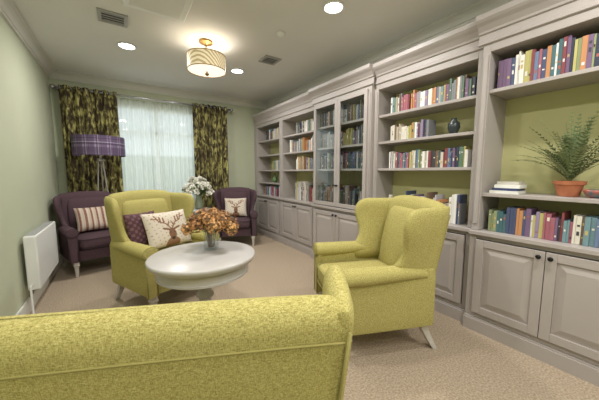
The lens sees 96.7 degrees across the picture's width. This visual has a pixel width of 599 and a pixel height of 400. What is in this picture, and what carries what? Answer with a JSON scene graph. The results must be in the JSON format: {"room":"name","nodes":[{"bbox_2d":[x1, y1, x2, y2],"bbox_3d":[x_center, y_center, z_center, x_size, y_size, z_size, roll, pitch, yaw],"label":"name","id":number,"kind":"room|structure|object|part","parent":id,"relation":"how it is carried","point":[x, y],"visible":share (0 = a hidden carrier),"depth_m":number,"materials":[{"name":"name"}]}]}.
{"room":"library lounge","nodes":[
{"label":"library lounge","id":0,"kind":"room"},
{"bbox_2d":[0,15,59,316],"bbox_3d":[-1.612,-0.180,0.951,0.100,2.660,7.000,-4,7,-34],"label":"wall","id":1,"kind":"structure","parent":0,"point":[29,184],"depth_m":2.44,"materials":[{"name":"paint"}]},
{"bbox_2d":[0,0,55,77],"bbox_3d":[-1.529,-1.459,0.873,0.100,0.100,7.000,-4,7,-34],"label":"trim","id":2,"kind":"structure","parent":1,"relation":"attached to","point":[9,11],"depth_m":2.63,"materials":[{"name":"grey paint"}]},
{"bbox_2d":[16,253,64,314],"bbox_3d":[-1.563,1.074,1.116,0.018,0.130,7.000,-4,7,-34],"label":"baseboard","id":3,"kind":"structure","parent":1,"relation":"attached to","point":[26,308],"depth_m":2.56,"materials":[{"name":"grey paint"}]},
{"bbox_2d":[49,78,264,209],"bbox_3d":[-2.141,-0.592,4.863,3.610,2.660,0.120,-4,7,-34],"label":"wall","id":4,"kind":"structure","parent":0,"point":[240,122],"depth_m":5.24,"materials":[{"name":"paint"}]},
{"bbox_2d":[49,84,232,112],"bbox_3d":[-2.376,-1.640,4.410,2.600,0.068,0.183,-4,7,-34],"label":"curtain rod","id":5,"kind":"object","parent":4,"relation":"attached to","point":[52,86],"visible":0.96,"depth_m":4.17,"materials":[{"name":"silver metal"}]},
{"bbox_2d":[58,84,123,192],"bbox_3d":[-3.067,-0.415,4.001,0.676,2.430,0.098,-4,7,-34],"label":"curtain","id":6,"kind":"object","parent":5,"relation":"hanging from","point":[86,112],"visible":0.48,"depth_m":3.93,"materials":[{"name":"green fabric"}]},
{"bbox_2d":[117,98,195,214],"bbox_3d":[-2.389,-0.501,4.572,1.164,2.260,0.051,-4,7,-34],"label":"sheer curtain","id":7,"kind":"object","parent":5,"relation":"hanging from","point":[159,140],"visible":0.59,"depth_m":4.50,"materials":[{"name":"white fabric"}]},
{"bbox_2d":[192,103,228,231],"bbox_3d":[-1.627,-0.517,4.963,0.626,2.430,0.098,-4,7,-34],"label":"curtain","id":8,"kind":"object","parent":5,"relation":"hanging from","point":[210,137],"visible":0.7,"depth_m":4.92,"materials":[{"name":"green fabric"}]},
{"bbox_2d":[50,70,265,109],"bbox_3d":[-2.080,-1.855,4.639,3.410,0.100,0.100,-4,7,-34],"label":"trim","id":9,"kind":"structure","parent":4,"relation":"attached to","point":[59,75],"depth_m":4.37,"materials":[{"name":"grey paint"}]},
{"bbox_2d":[13,0,480,102],"bbox_3d":[-0.155,-1.655,1.780,3.610,0.100,7.200,-4,7,-34],"label":"ceiling","id":10,"kind":"structure","parent":0,"point":[315,43],"depth_m":2.79,"materials":[{"name":"paint"}]},
{"bbox_2d":[96,7,127,27],"bbox_3d":[-1.715,-1.669,2.445,0.230,0.012,0.230,-4,7,-34],"label":"ceiling vent","id":11,"kind":"object","parent":10,"relation":"attached to","point":[103,15],"depth_m":2.44,"materials":[{"name":"white metal"}]},
{"bbox_2d":[116,42,136,49],"bbox_3d":[-1.939,-1.727,2.991,0.196,0.011,0.196,-4,7,-34],"label":"recessed light","id":12,"kind":"object","parent":10,"relation":"in","point":[124,45],"visible":1,"depth_m":2.98,"materials":[{"name":"white ceramic"}]},
{"bbox_2d":[122,0,193,22],"bbox_3d":[-1.140,-1.628,2.148,0.480,0.030,0.480,-4,7,-34],"label":"frame","id":13,"kind":"object","parent":10,"relation":"attached to","point":[188,4],"visible":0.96,"depth_m":2.29,"materials":[{"name":"white wood"}]},
{"bbox_2d":[130,0,186,18],"bbox_3d":[-1.140,-1.611,2.150,0.380,0.006,0.380,-4,7,-34],"label":"hatch","id":14,"kind":"object","parent":13,"relation":"attached to","point":[172,8],"visible":1,"depth_m":2.22,"materials":[{"name":"paint"}]},
{"bbox_2d":[186,38,225,77],"bbox_3d":[-1.015,-1.539,2.908,0.412,0.364,0.412,-4,7,-34],"label":"drum light","id":15,"kind":"object","parent":10,"relation":"hanging from","point":[206,62],"depth_m":2.80,"materials":[{"name":"beige fabric"}]},
{"bbox_2d":[230,68,243,73],"bbox_3d":[-0.871,-1.804,3.728,0.196,0.011,0.196,-4,7,-34],"label":"recessed light","id":16,"kind":"object","parent":10,"relation":"in","point":[234,70],"visible":1,"depth_m":3.73,"materials":[{"name":"white ceramic"}]},
{"bbox_2d":[258,55,281,65],"bbox_3d":[-0.373,-1.765,3.366,0.220,0.012,0.220,-4,7,-34],"label":"ceiling vent","id":17,"kind":"object","parent":10,"relation":"attached to","point":[267,59],"depth_m":3.36,"materials":[{"name":"white metal"}]},
{"bbox_2d":[276,31,284,37],"bbox_3d":[-0.191,-1.688,2.722,0.090,0.032,0.090,-4,7,-34],"label":"smoke detector","id":18,"kind":"object","parent":10,"relation":"attached to","point":[280,34],"visible":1,"depth_m":2.70,"materials":[{"name":"white plastic"}]},
{"bbox_2d":[322,0,344,14],"bbox_3d":[0.293,-1.653,2.290,0.196,0.011,0.196,-4,7,-34],"label":"recessed light","id":19,"kind":"object","parent":10,"relation":"in","point":[333,7],"visible":1,"depth_m":2.29,"materials":[{"name":"white ceramic"}]},
{"bbox_2d":[30,233,598,399],"bbox_3d":[-0.155,1.090,2.069,3.610,0.100,7.200,-4,7,-34],"label":"floor","id":20,"kind":"structure","parent":0,"point":[466,364],"depth_m":1.89,"materials":[{"name":"carpet"}]},
{"bbox_2d":[23,221,58,313],"bbox_3d":[-2.552,0.626,2.637,0.114,0.702,0.908,-4,7,-34],"label":"radiator","id":21,"kind":"object","parent":20,"relation":"on","point":[40,246],"visible":0.98,"depth_m":2.40,"materials":[{"name":"white metal"}]},
{"bbox_2d":[25,221,53,235],"bbox_3d":[-2.558,0.275,2.631,0.070,0.003,0.790,-4,7,-34],"label":"grille","id":22,"kind":"object","parent":21,"relation":"attached to","point":[45,226],"depth_m":2.58,"materials":[{"name":"grey metal"}]},
{"bbox_2d":[53,191,112,277],"bbox_3d":[-2.708,0.389,3.529,0.747,0.989,0.764,5,8,38],"label":"armchair","id":23,"kind":"object","parent":20,"relation":"on","point":[76,246],"visible":0.54,"depth_m":3.31,"materials":[{"name":"fabric"}]},
{"bbox_3d":[-2.870,0.533,3.293,0.592,0.376,0.071,5,8,38],"label":"arm","id":24,"kind":"part","parent":23,"relation":"part of","materials":[{"name":"fabric"}]},
{"bbox_2d":[73,206,108,231],"bbox_3d":[-2.724,0.243,3.526,0.183,0.297,0.381,5,8,38],"label":"cushion","id":25,"kind":"object","parent":23,"relation":"on","point":[92,218],"visible":0.92,"depth_m":3.46,"materials":[{"name":"fabric"}]},
{"bbox_3d":[-2.678,0.635,3.531,0.564,0.122,0.526,5,8,38],"label":"seat rail","id":26,"kind":"part","parent":23,"relation":"part of","materials":[{"name":"fabric"}]},
{"bbox_2d":[78,229,110,248],"bbox_3d":[-2.638,0.486,3.483,0.560,0.138,0.498,5,8,38],"label":"seat cushion","id":27,"kind":"object","parent":23,"relation":"on","point":[97,238],"depth_m":3.29,"materials":[{"name":"fabric"}]},
{"bbox_2d":[71,134,125,191],"bbox_3d":[-2.893,-0.036,3.929,0.620,1.751,0.620,-4,7,-34],"label":"floor lamp","id":28,"kind":"object","parent":20,"relation":"on","point":[81,144],"visible":0.66,"depth_m":3.63,"materials":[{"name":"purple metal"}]},
{"bbox_3d":[-2.893,-0.772,3.852,0.620,0.270,0.620,-4,7,-34],"label":"lamp shade","id":29,"kind":"part","parent":28,"relation":"part of","materials":[{"name":"purple fabric"}]},
{"bbox_2d":[104,190,219,304],"bbox_3d":[-1.367,0.443,2.661,0.802,1.062,0.821,4,7,32],"label":"armchair","id":30,"kind":"object","parent":20,"relation":"on","point":[128,258],"visible":0.62,"depth_m":2.44,"materials":[{"name":"yellow"}]},
{"bbox_3d":[-1.508,0.600,2.389,0.636,0.404,0.077,4,7,32],"label":"arm","id":31,"kind":"part","parent":30,"relation":"part of"},
{"bbox_2d":[122,210,153,244],"bbox_3d":[-1.520,0.281,2.585,0.142,0.317,0.320,3,7,24],"label":"cushion","id":32,"kind":"object","parent":30,"relation":"on","point":[134,225],"visible":0.44,"depth_m":2.48,"materials":[{"name":"fabric"}]},
{"bbox_3d":[-1.332,0.708,2.666,0.606,0.131,0.565,4,7,32],"label":"seat rail","id":33,"kind":"part","parent":30,"relation":"part of","materials":[{"name":"fabric"}]},
{"bbox_2d":[141,209,191,248],"bbox_3d":[-1.323,0.287,2.676,0.193,0.334,0.451,4,7,31],"label":"cushion","id":34,"kind":"object","parent":30,"relation":"on","point":[163,229],"visible":0.92,"depth_m":2.59,"materials":[{"name":"fabric"}]},
{"bbox_2d":[158,243,184,250],"bbox_3d":[-1.284,0.546,2.620,0.602,0.148,0.535,4,7,32],"label":"seat cushion","id":35,"kind":"object","parent":30,"relation":"on","point":[159,249],"depth_m":2.68,"materials":[{"name":"yellow fabric"}]},
{"bbox_3d":[-1.172,0.543,2.926,0.636,0.404,0.077,4,7,32],"label":"arm","id":36,"kind":"part","parent":30,"relation":"part of"},
{"bbox_2d":[0,265,353,399],"bbox_3d":[-0.475,0.674,0.938,1.253,0.964,0.794,-1,6,-10],"label":"settee","id":37,"kind":"object","parent":20,"relation":"on","point":[297,347],"visible":1,"depth_m":0.55,"materials":[{"name":"yellow fabric"}]},
{"bbox_2d":[145,241,254,300],"bbox_3d":[-0.650,0.711,1.840,0.689,0.698,0.689,-4,7,-34],"label":"round pedestal table","id":38,"kind":"object","parent":20,"relation":"on","point":[190,266],"visible":0.71,"depth_m":1.65,"materials":[{"name":"paint"}]},
{"bbox_2d":[180,207,238,247],"bbox_3d":[-0.633,0.203,1.884,0.381,0.301,0.369,-4,7,-34],"label":"flower arrangement","id":39,"kind":"object","parent":38,"relation":"on","point":[213,220],"visible":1,"depth_m":1.81,"materials":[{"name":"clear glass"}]},
{"bbox_2d":[213,187,257,245],"bbox_3d":[-1.123,0.276,4.709,0.748,0.968,0.731,-1,6,-13],"label":"armchair","id":40,"kind":"object","parent":20,"relation":"on","point":[247,224],"visible":0.67,"depth_m":4.70,"materials":[{"name":"fabric"}]},
{"bbox_2d":[225,198,246,215],"bbox_3d":[-1.128,0.128,4.713,0.384,0.315,0.191,-1,6,-11],"label":"cushion","id":41,"kind":"object","parent":40,"relation":"on","point":[237,206],"visible":0.93,"depth_m":4.66,"materials":[{"name":"fabric"}]},
{"bbox_3d":[-1.115,0.518,4.697,0.515,0.120,0.552,-1,6,-13],"label":"seat rail","id":42,"kind":"part","parent":40,"relation":"part of","materials":[{"name":"fabric"}]},
{"bbox_2d":[224,216,250,228],"bbox_3d":[-1.103,0.374,4.633,0.487,0.135,0.548,-1,6,-13],"label":"seat cushion","id":43,"kind":"object","parent":40,"relation":"on","point":[244,222],"depth_m":4.44,"materials":[{"name":"fabric"}]},
{"bbox_2d":[313,195,450,348],"bbox_3d":[0.571,0.505,2.075,0.802,1.062,0.821,-1,6,-11],"label":"armchair","id":44,"kind":"object","parent":20,"relation":"on","point":[390,268],"visible":0.84,"depth_m":1.77,"materials":[{"name":"yellow fabric"}]},
{"bbox_3d":[0.477,0.599,2.392,0.636,0.404,0.077,-1,6,-11],"label":"arm","id":45,"kind":"part","parent":44,"relation":"part of"},
{"bbox_2d":[318,260,387,285],"bbox_3d":[0.476,0.605,2.066,0.602,0.148,0.535,-1,6,-11],"label":"seat cushion","id":46,"kind":"object","parent":44,"relation":"on","point":[323,265],"depth_m":2.17,"materials":[{"name":"fabric"}]},
{"bbox_3d":[0.603,0.664,1.772,0.636,0.404,0.077,-1,6,-11],"label":"arm","id":47,"kind":"part","parent":44,"relation":"part of"},
{"bbox_2d":[252,0,598,386],"bbox_3d":[0.839,-0.260,3.096,0.438,2.370,6.178,-4,7,-34],"label":"bookcase","id":48,"kind":"object","parent":20,"relation":"on","point":[500,297],"visible":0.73,"depth_m":2.08,"materials":[{"name":"paint"}]},
{"bbox_2d":[265,127,279,196],"bbox_3d":[-0.444,-0.709,5.052,0.183,1.252,0.650,-4,7,-34],"label":"books","id":49,"kind":"object","parent":48,"relation":"in","point":[273,190],"visible":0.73,"depth_m":4.97,"materials":[{"name":"multicoloured paper"}]},
{"bbox_2d":[290,119,313,201],"bbox_3d":[0.102,-0.615,4.246,0.184,1.234,0.707,-4,7,-34],"label":"books","id":50,"kind":"object","parent":48,"relation":"in","point":[303,189],"visible":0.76,"depth_m":4.16,"materials":[{"name":"multicoloured paper"}]},
{"bbox_2d":[318,99,363,205],"bbox_3d":[0.589,-0.552,3.435,0.184,1.278,0.879,-4,7,-34],"label":"books","id":51,"kind":"object","parent":48,"relation":"in","point":[349,194],"visible":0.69,"depth_m":3.31,"materials":[{"name":"multicoloured paper"}]},
{"bbox_2d":[389,74,476,224],"bbox_3d":[1.246,-0.441,2.550,0.180,1.242,0.793,-4,7,-34],"label":"books","id":52,"kind":"object","parent":48,"relation":"in","point":[463,86],"visible":0.68,"depth_m":2.45,"materials":[{"name":"multicoloured paper"}]},
{"bbox_3d":[1.054,-0.540,3.127,0.010,1.320,5.939,-4,7,-34],"label":"panel","id":53,"kind":"part","parent":48,"relation":"part of","materials":[{"name":"paint"}]},
{"bbox_2d":[447,118,459,133],"bbox_3d":[1.356,-0.644,2.338,0.100,0.141,0.100,-4,7,-34],"label":"vase","id":54,"kind":"object","parent":48,"relation":"in","point":[454,125],"visible":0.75,"depth_m":2.31,"materials":[{"name":"grey ceramic"}]},
{"bbox_2d":[488,33,598,247],"bbox_3d":[1.732,-0.377,1.740,0.181,1.285,0.754,-4,7,-34],"label":"books","id":55,"kind":"object","parent":48,"relation":"in","point":[571,54],"visible":0.93,"depth_m":1.75,"materials":[{"name":"multicoloured paper"}]},
{"bbox_2d":[513,111,598,196],"bbox_3d":[1.702,-0.285,1.668,0.348,0.537,0.708,-2,6,-22],"label":"potted fern","id":56,"kind":"object","parent":48,"relation":"on","point":[571,157],"visible":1,"depth_m":1.70,"materials":[{"name":"green plant"}]},
{"bbox_2d":[553,180,587,196],"bbox_3d":[1.774,-0.076,1.754,0.162,0.102,0.162,-4,7,-34],"label":"pot","id":57,"kind":"object","parent":56,"relation":"attached to","point":[569,188],"depth_m":1.71,"materials":[{"name":"ceramic"}]},
{"bbox_2d":[582,189,598,197],"bbox_3d":[1.819,-0.037,1.637,0.120,0.050,0.120,-4,7,-34],"label":"bowl","id":58,"kind":"object","parent":48,"relation":"in","point":[591,193],"visible":1,"depth_m":1.62,"materials":[{"name":"ceramic"}]},
{"bbox_3d":[-1.678,0.465,4.488,0.440,0.637,0.440,-4,7,-34],"label":"side table","id":59,"kind":"object","parent":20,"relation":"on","visible":0},
{"bbox_2d":[181,176,213,208],"bbox_3d":[-1.693,-0.128,4.429,0.506,0.554,0.526,-4,7,-34],"label":"flower vase","id":60,"kind":"object","parent":59,"relation":"on","point":[198,182],"visible":0.99,"depth_m":4.34,"materials":[{"name":"clear glass"}]},
{"bbox_2d":[271,199,598,310],"bbox_3d":[1.301,-0.385,2.898,0.100,2.660,7.000,-4,7,-34],"label":"wall","id":61,"kind":"structure","parent":0,"point":[271,199],"depth_m":2.21,"materials":[{"name":"paint"}]},
{"bbox_2d":[265,0,512,108],"bbox_3d":[1.218,-1.652,2.709,0.100,0.100,7.000,-4,7,-34],"label":"trim","id":62,"kind":"structure","parent":61,"relation":"attached to","point":[467,15],"depth_m":2.81,"materials":[{"name":"grey paint"}]}
]}

